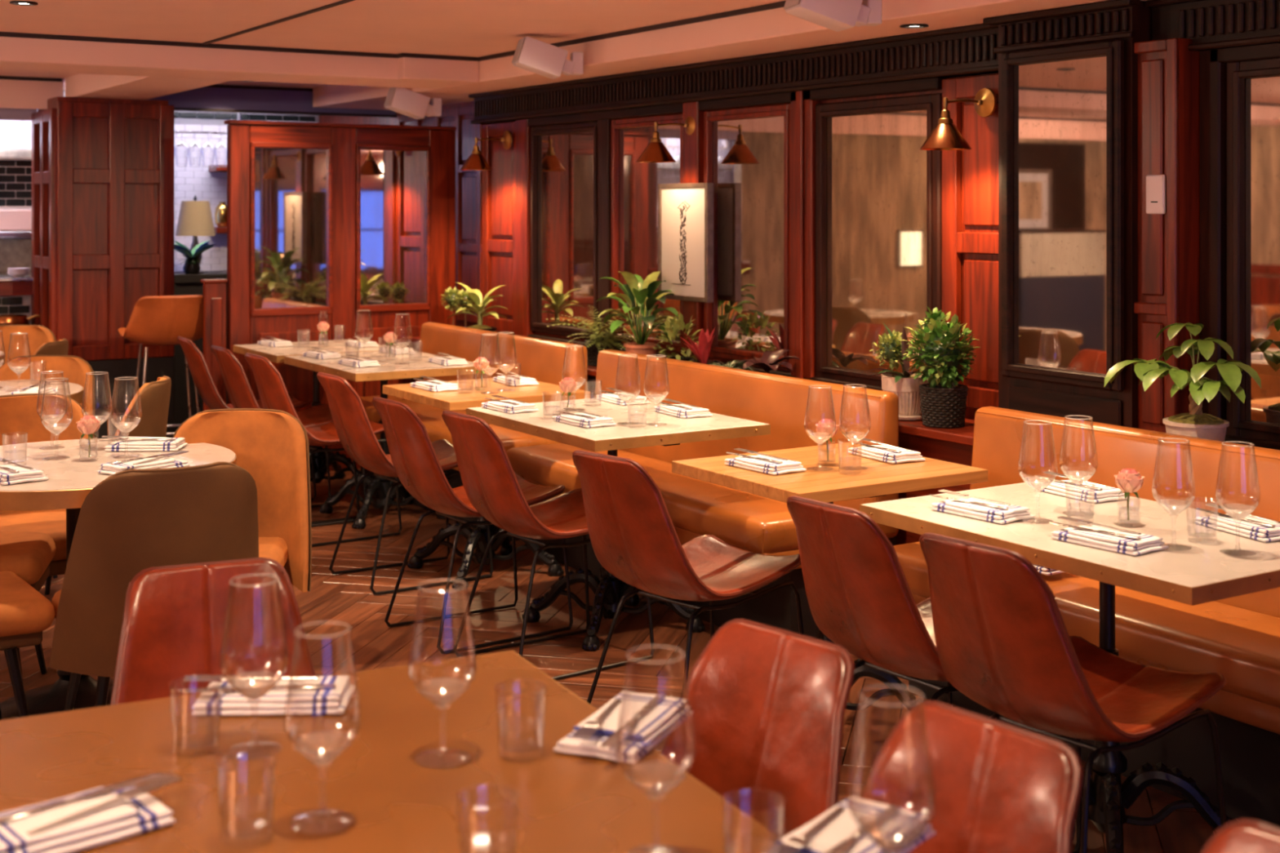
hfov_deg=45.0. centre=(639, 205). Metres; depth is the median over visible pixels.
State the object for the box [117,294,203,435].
bar stool
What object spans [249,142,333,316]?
mirror
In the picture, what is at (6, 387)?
round table
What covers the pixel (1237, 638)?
seat cushion
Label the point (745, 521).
seat cushion
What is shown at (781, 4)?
trim
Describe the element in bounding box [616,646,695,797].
wine glass
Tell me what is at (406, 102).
wall speaker
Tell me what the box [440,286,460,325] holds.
topiary
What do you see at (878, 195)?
wall mirror
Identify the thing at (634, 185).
wall mirror
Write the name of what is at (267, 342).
napkin
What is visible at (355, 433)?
leather chair
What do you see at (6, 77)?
trim
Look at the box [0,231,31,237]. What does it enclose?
steel shelf
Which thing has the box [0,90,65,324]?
wall
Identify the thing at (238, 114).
glass rack
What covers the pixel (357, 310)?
wine glass
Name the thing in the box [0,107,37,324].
wall
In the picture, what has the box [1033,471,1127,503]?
napkin
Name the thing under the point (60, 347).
velvet chair
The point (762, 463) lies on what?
napkin
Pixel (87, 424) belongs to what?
flower
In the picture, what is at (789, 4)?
grille
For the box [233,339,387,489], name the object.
dining table
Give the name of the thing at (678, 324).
leaf plant
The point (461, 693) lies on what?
bowl
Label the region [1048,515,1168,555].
napkin
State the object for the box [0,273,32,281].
countertop
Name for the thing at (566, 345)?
wine glass
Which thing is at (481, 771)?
dining table
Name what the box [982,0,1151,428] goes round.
wall
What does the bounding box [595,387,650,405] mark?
napkin
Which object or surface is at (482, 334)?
wine glass
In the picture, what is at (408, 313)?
wine glass
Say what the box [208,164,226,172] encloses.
wall shelf
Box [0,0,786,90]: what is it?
ceiling
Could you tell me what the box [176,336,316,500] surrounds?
leather chair
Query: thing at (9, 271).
bowl
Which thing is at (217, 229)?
wall shelf
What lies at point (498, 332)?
wine glass
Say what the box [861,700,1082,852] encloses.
leather chair
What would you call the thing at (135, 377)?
wine glass
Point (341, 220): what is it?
wall
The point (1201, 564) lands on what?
dining table
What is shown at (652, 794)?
bowl
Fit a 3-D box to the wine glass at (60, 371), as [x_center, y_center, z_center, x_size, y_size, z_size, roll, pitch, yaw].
[-1.815,0.631,4.766,0.091,0.235,0.091,0,0,-32]
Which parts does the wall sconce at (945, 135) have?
lamp shade, arm, plate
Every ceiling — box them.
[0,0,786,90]
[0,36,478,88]
[312,0,1151,110]
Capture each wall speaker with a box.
[383,87,441,119]
[511,36,583,79]
[783,0,881,31]
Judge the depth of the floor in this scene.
5.43 m
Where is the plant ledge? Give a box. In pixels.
[406,336,974,446]
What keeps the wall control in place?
attached to the wall at (1182, 71)
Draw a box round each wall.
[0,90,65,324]
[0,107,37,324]
[174,111,319,272]
[224,120,456,471]
[319,101,485,327]
[415,343,973,545]
[468,0,1279,449]
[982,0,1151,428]
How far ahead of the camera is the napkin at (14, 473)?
4.19 m
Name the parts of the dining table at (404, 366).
leg, leg, leg, leg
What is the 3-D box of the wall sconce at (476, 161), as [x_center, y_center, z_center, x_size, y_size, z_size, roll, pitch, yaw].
[-0.845,-0.302,8.402,0.278,0.219,0.176,0,0,-32]
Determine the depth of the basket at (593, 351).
7.23 m
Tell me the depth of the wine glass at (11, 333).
6.21 m
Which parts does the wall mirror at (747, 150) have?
frame rail, frame rail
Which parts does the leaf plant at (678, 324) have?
pot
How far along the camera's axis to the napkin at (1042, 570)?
4.29 m
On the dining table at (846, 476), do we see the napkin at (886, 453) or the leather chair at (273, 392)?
the napkin at (886, 453)
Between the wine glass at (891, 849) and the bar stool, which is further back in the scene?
the bar stool
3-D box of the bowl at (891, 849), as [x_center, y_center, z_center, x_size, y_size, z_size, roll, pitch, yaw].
[0.264,0.663,1.621,0.072,0.028,0.072,0,0,-32]
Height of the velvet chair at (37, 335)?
0.852 m
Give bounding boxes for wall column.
[31,96,174,439]
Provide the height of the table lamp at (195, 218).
0.520 m
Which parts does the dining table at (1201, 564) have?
leg, leg, leg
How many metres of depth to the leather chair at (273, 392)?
6.84 m
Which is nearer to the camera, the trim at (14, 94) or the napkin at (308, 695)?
the napkin at (308, 695)
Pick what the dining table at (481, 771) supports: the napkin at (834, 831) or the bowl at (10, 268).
the napkin at (834, 831)
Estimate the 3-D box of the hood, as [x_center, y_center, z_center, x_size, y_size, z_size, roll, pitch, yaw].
[-4.410,0.092,9.661,2.030,0.135,0.150,0,0,-32]
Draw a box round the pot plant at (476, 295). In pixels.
[448,282,507,331]
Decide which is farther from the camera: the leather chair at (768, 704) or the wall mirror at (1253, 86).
the wall mirror at (1253, 86)
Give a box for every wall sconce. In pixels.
[460,130,511,170]
[635,116,694,162]
[919,88,996,150]
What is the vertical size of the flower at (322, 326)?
0.131 m
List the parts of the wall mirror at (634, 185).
frame rail, frame rail, mirror pane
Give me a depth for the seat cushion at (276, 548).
4.70 m
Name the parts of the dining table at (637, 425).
leg, leg, leg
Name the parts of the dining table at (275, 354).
leg, leg, leg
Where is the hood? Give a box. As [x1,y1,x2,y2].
[0,209,31,231]
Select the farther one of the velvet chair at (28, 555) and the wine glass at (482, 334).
the wine glass at (482, 334)
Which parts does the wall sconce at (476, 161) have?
lamp shade, arm, plate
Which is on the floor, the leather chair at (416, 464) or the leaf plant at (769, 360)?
the leather chair at (416, 464)
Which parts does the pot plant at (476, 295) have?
stem, dish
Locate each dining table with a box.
[0,650,780,852]
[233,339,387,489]
[284,351,490,528]
[382,377,591,590]
[466,398,770,651]
[671,442,987,710]
[859,479,1279,852]
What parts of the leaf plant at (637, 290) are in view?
pot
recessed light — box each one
[9,0,38,5]
[899,23,928,28]
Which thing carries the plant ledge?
on the wall at (948, 451)
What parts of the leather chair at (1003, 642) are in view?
sled frame, sled frame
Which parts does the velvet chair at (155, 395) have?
leg, backrest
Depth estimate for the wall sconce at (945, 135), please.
5.28 m
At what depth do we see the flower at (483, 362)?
6.26 m
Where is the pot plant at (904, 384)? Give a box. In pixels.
[866,324,928,421]
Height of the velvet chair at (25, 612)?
0.852 m
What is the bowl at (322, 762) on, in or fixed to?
on the wine glass at (321, 762)
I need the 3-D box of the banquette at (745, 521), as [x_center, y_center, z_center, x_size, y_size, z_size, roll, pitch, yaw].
[-0.373,1.070,6.796,0.550,0.860,3.900,0,0,-32]
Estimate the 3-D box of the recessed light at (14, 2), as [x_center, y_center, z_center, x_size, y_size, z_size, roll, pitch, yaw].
[-2.291,-0.751,5.742,0.100,0.007,0.100,0,0,-32]
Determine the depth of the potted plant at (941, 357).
5.23 m
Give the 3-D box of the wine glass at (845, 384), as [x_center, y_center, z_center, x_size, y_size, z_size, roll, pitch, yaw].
[0.612,0.631,4.403,0.091,0.235,0.091,0,0,-32]
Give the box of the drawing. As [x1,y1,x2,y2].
[657,182,713,302]
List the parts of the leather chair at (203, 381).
sled frame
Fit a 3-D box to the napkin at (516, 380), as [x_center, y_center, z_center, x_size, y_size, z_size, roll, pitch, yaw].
[-0.533,0.730,6.537,0.121,0.038,0.252,0,0,-27]
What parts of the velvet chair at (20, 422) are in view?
backrest, seat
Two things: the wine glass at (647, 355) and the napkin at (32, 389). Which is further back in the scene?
the napkin at (32, 389)
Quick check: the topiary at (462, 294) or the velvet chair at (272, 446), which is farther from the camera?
the topiary at (462, 294)
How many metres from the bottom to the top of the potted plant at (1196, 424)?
0.417 m
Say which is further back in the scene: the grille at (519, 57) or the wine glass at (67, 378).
the grille at (519, 57)
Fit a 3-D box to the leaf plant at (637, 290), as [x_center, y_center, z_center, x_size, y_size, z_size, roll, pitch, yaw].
[0.011,0.523,6.983,0.378,0.463,0.473,0,0,-32]
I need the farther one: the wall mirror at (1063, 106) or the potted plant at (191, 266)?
the potted plant at (191, 266)
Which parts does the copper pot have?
handle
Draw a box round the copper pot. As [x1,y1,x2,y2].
[0,314,39,325]
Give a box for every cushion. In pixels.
[0,508,66,560]
[0,530,55,584]
[0,570,54,636]
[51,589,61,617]
[258,537,288,566]
[360,395,560,452]
[417,322,587,391]
[506,443,798,554]
[594,349,898,537]
[893,542,1279,707]
[969,406,1279,617]
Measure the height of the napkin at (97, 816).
0.038 m
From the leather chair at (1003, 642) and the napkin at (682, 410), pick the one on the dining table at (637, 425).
the napkin at (682, 410)
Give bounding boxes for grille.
[383,87,396,106]
[511,37,525,63]
[783,0,800,9]
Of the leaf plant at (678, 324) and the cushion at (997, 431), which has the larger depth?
the leaf plant at (678, 324)
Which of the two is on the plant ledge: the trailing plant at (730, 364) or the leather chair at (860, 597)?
the trailing plant at (730, 364)
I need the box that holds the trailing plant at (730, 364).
[719,360,755,371]
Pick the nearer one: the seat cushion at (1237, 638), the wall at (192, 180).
the seat cushion at (1237, 638)
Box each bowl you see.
[7,267,30,270]
[7,270,30,272]
[7,271,30,277]
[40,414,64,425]
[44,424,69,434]
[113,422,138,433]
[227,672,281,699]
[292,732,352,764]
[415,679,469,706]
[624,764,686,797]
[857,813,925,852]
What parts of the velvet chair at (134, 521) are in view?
leg, leg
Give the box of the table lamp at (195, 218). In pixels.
[175,195,215,273]
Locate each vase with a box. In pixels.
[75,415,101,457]
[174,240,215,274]
[214,201,226,226]
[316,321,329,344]
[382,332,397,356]
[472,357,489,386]
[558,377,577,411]
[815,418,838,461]
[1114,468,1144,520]
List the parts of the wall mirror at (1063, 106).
mirror pane, frame rail, frame rail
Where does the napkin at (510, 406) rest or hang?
on the dining table at (637, 425)
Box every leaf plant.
[595,271,678,355]
[653,312,700,362]
[681,327,724,365]
[732,348,800,375]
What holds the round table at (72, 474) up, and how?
on the floor
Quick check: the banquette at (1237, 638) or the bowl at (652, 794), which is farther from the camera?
the banquette at (1237, 638)
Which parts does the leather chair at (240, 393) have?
sled frame, sled frame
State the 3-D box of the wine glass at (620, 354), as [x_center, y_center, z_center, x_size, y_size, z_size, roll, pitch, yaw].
[-0.041,0.631,5.302,0.091,0.235,0.091,0,0,-32]
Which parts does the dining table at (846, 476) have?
leg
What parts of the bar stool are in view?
leg, leg, foot rail, leg, leg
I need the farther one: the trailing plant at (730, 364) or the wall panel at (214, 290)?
the wall panel at (214, 290)
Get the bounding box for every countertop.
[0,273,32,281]
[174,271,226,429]
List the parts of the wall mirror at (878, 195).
frame rail, frame rail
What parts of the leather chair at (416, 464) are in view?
sled frame, sled frame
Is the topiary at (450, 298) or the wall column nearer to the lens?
the topiary at (450, 298)
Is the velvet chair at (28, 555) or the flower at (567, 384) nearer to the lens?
the velvet chair at (28, 555)
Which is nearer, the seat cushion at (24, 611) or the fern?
the seat cushion at (24, 611)
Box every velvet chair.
[0,324,56,362]
[0,355,94,578]
[0,393,94,576]
[0,530,55,682]
[0,570,54,719]
[32,337,68,355]
[44,375,171,595]
[49,462,258,711]
[173,408,311,592]
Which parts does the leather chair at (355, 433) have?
sled frame, sled frame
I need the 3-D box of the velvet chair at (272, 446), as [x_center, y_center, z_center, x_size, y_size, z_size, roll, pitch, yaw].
[-1.266,1.075,4.675,0.531,0.852,0.555,0,0,2]
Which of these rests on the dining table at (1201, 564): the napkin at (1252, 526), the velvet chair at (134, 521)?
the napkin at (1252, 526)
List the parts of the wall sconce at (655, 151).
lamp shade, arm, plate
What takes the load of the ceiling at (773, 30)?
attached to the wall at (459, 115)
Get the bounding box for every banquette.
[360,322,898,639]
[893,406,1279,827]
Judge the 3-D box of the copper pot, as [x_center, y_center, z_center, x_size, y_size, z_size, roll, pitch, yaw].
[-3.738,0.705,9.119,0.306,0.110,0.268,0,0,5]
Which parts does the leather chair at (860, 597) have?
sled frame, sled frame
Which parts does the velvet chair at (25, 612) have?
leg, leg, seat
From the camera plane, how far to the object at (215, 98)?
9.75 m
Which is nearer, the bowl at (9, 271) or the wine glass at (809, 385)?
the wine glass at (809, 385)
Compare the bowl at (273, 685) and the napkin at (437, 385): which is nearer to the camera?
the bowl at (273, 685)
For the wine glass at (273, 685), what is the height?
0.235 m
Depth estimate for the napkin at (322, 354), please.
7.58 m
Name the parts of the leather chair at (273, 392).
sled frame, sled frame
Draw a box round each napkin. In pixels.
[0,457,48,484]
[0,773,182,852]
[9,382,58,395]
[96,450,189,475]
[97,435,187,451]
[175,675,355,715]
[257,336,293,346]
[302,346,342,359]
[337,354,380,367]
[344,336,379,347]
[378,342,415,354]
[409,376,461,391]
[427,352,468,365]
[480,395,539,413]
[492,370,538,386]
[552,407,616,428]
[553,690,693,764]
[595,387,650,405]
[653,398,712,417]
[724,448,806,475]
[764,795,934,852]
[848,437,925,463]
[930,488,1034,524]
[1032,564,1062,575]
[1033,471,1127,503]
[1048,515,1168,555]
[1194,503,1279,542]
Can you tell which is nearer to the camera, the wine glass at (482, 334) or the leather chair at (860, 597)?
the leather chair at (860, 597)
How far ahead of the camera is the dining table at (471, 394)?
6.26 m
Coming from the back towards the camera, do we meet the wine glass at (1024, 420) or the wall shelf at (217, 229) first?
the wall shelf at (217, 229)
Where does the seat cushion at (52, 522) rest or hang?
on the velvet chair at (20, 422)
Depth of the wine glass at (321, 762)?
1.86 m
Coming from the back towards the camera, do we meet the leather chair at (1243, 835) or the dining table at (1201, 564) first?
the dining table at (1201, 564)
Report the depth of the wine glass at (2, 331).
6.33 m
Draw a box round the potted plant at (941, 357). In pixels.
[901,306,980,427]
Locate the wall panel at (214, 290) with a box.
[200,278,227,410]
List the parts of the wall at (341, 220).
rail, panel, cap rail, panel, rail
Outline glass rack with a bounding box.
[174,112,241,134]
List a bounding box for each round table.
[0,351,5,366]
[0,379,84,404]
[0,438,236,719]
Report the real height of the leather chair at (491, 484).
0.839 m
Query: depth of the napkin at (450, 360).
7.27 m
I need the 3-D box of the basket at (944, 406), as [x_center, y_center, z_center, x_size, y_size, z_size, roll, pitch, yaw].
[1.040,0.684,5.293,0.167,0.136,0.169,0,0,-32]
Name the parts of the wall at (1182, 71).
cornice, head rail, apron rail, cornice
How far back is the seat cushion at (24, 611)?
4.05 m
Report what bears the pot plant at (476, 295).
on the plant ledge
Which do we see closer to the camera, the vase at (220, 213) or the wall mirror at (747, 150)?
the wall mirror at (747, 150)
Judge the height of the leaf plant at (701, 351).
0.241 m
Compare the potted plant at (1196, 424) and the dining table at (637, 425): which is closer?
the potted plant at (1196, 424)
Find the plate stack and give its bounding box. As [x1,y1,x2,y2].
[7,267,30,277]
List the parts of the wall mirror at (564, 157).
frame rail, frame rail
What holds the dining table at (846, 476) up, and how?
on the floor
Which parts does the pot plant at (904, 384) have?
ribbed pot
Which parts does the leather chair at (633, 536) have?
sled frame, sled frame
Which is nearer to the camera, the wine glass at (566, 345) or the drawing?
the wine glass at (566, 345)
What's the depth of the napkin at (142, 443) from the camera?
4.71 m
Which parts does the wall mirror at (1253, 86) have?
frame rail, frame rail, mirror pane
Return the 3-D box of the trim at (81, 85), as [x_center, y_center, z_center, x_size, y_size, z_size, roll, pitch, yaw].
[-2.723,-0.693,8.454,0.420,0.126,1.890,0,0,-32]
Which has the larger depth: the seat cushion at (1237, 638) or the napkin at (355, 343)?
the napkin at (355, 343)
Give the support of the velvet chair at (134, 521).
on the floor
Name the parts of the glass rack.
rail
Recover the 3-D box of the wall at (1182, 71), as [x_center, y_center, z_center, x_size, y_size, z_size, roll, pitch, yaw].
[2.273,0.435,3.753,0.253,2.130,11.930,0,0,-32]
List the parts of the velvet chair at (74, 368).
backrest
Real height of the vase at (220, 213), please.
0.180 m
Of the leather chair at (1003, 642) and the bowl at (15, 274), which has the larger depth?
the bowl at (15, 274)
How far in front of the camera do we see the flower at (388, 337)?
7.52 m
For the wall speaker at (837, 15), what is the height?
0.175 m
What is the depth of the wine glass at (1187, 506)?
3.37 m
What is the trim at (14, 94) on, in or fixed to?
attached to the ceiling at (456, 28)
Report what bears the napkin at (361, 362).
on the dining table at (404, 366)
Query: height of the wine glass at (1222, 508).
0.235 m
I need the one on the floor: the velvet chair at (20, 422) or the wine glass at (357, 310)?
the velvet chair at (20, 422)
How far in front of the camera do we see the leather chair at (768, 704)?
2.35 m
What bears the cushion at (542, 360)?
on the banquette at (745, 521)
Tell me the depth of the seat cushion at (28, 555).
4.64 m
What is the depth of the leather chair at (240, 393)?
7.24 m
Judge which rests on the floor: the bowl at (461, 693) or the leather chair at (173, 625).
the leather chair at (173, 625)
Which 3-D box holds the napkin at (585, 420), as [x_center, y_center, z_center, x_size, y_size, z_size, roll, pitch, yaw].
[-0.200,0.730,5.329,0.121,0.038,0.252,0,0,-34]
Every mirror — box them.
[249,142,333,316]
[355,144,430,312]
[530,120,598,339]
[611,112,691,354]
[703,102,791,368]
[815,93,942,386]
[1001,39,1124,391]
[1226,57,1279,442]
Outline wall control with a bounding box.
[1146,174,1165,213]
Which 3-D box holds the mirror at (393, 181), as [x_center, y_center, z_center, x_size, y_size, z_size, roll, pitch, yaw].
[-1.424,0.130,8.911,0.455,0.960,0.040,0,0,-32]
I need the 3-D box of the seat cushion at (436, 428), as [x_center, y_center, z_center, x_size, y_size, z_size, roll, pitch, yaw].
[-0.993,1.095,7.659,0.420,0.121,1.780,0,0,-32]
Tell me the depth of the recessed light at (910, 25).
5.37 m
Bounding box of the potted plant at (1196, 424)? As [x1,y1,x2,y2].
[1103,322,1261,441]
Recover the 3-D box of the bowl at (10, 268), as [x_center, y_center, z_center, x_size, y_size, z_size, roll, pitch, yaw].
[-3.767,0.394,9.362,0.130,0.031,0.130,0,0,-32]
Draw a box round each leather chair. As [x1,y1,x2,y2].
[110,557,315,705]
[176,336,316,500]
[210,345,359,524]
[244,352,401,546]
[316,372,493,595]
[372,396,573,653]
[441,409,654,680]
[572,449,804,704]
[661,618,854,838]
[786,495,1075,841]
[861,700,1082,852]
[919,532,1226,852]
[1200,818,1279,852]
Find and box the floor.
[0,468,1216,852]
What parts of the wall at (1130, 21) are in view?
cornice, panel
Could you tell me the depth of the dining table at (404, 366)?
7.37 m
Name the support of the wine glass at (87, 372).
on the round table at (72, 474)
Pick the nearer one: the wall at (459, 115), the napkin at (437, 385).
the napkin at (437, 385)
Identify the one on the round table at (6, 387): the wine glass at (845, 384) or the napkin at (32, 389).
the napkin at (32, 389)
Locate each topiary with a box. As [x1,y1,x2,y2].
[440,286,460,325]
[453,288,475,326]
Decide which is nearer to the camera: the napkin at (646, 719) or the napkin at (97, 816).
the napkin at (97, 816)
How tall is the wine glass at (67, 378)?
0.235 m
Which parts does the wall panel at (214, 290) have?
raised panel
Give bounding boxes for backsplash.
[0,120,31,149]
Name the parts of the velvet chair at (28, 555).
leg, seat, leg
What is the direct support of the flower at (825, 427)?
on the dining table at (846, 476)
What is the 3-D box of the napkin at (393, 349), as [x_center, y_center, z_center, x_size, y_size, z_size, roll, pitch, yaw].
[-1.247,0.730,7.895,0.121,0.038,0.252,0,0,-28]
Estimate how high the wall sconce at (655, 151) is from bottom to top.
0.219 m
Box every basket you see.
[584,338,622,366]
[918,382,968,427]
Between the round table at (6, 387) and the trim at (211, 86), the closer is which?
the round table at (6, 387)
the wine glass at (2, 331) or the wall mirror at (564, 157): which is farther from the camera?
the wall mirror at (564, 157)
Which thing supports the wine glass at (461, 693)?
on the dining table at (481, 771)
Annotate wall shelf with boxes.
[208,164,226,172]
[213,226,226,233]
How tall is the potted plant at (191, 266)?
0.221 m
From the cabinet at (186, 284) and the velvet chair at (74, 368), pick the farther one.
the cabinet at (186, 284)
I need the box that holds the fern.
[546,306,636,366]
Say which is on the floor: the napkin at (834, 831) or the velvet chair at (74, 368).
the velvet chair at (74, 368)
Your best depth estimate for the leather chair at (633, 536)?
4.15 m
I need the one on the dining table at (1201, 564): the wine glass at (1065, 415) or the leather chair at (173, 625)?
the wine glass at (1065, 415)
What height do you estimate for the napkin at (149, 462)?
0.038 m
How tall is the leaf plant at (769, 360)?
0.172 m
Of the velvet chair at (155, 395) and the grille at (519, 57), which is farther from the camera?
the grille at (519, 57)
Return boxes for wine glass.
[0,330,5,367]
[6,333,31,373]
[35,370,67,425]
[40,377,72,434]
[81,372,112,425]
[110,377,142,433]
[220,574,288,699]
[284,622,360,764]
[354,310,373,343]
[392,313,412,348]
[408,580,476,706]
[478,333,501,375]
[494,332,516,373]
[561,345,586,391]
[614,354,641,403]
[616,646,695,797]
[643,355,670,404]
[804,385,835,444]
[838,384,871,443]
[848,685,935,852]
[1017,420,1057,491]
[1058,415,1097,484]
[1151,438,1195,515]
[1215,441,1260,519]
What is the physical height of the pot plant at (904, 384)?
0.336 m
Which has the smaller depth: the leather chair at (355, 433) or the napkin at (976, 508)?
the napkin at (976, 508)
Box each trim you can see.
[0,0,786,61]
[0,75,62,81]
[0,78,63,109]
[65,73,233,99]
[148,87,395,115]
[174,84,396,117]
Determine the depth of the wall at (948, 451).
5.30 m

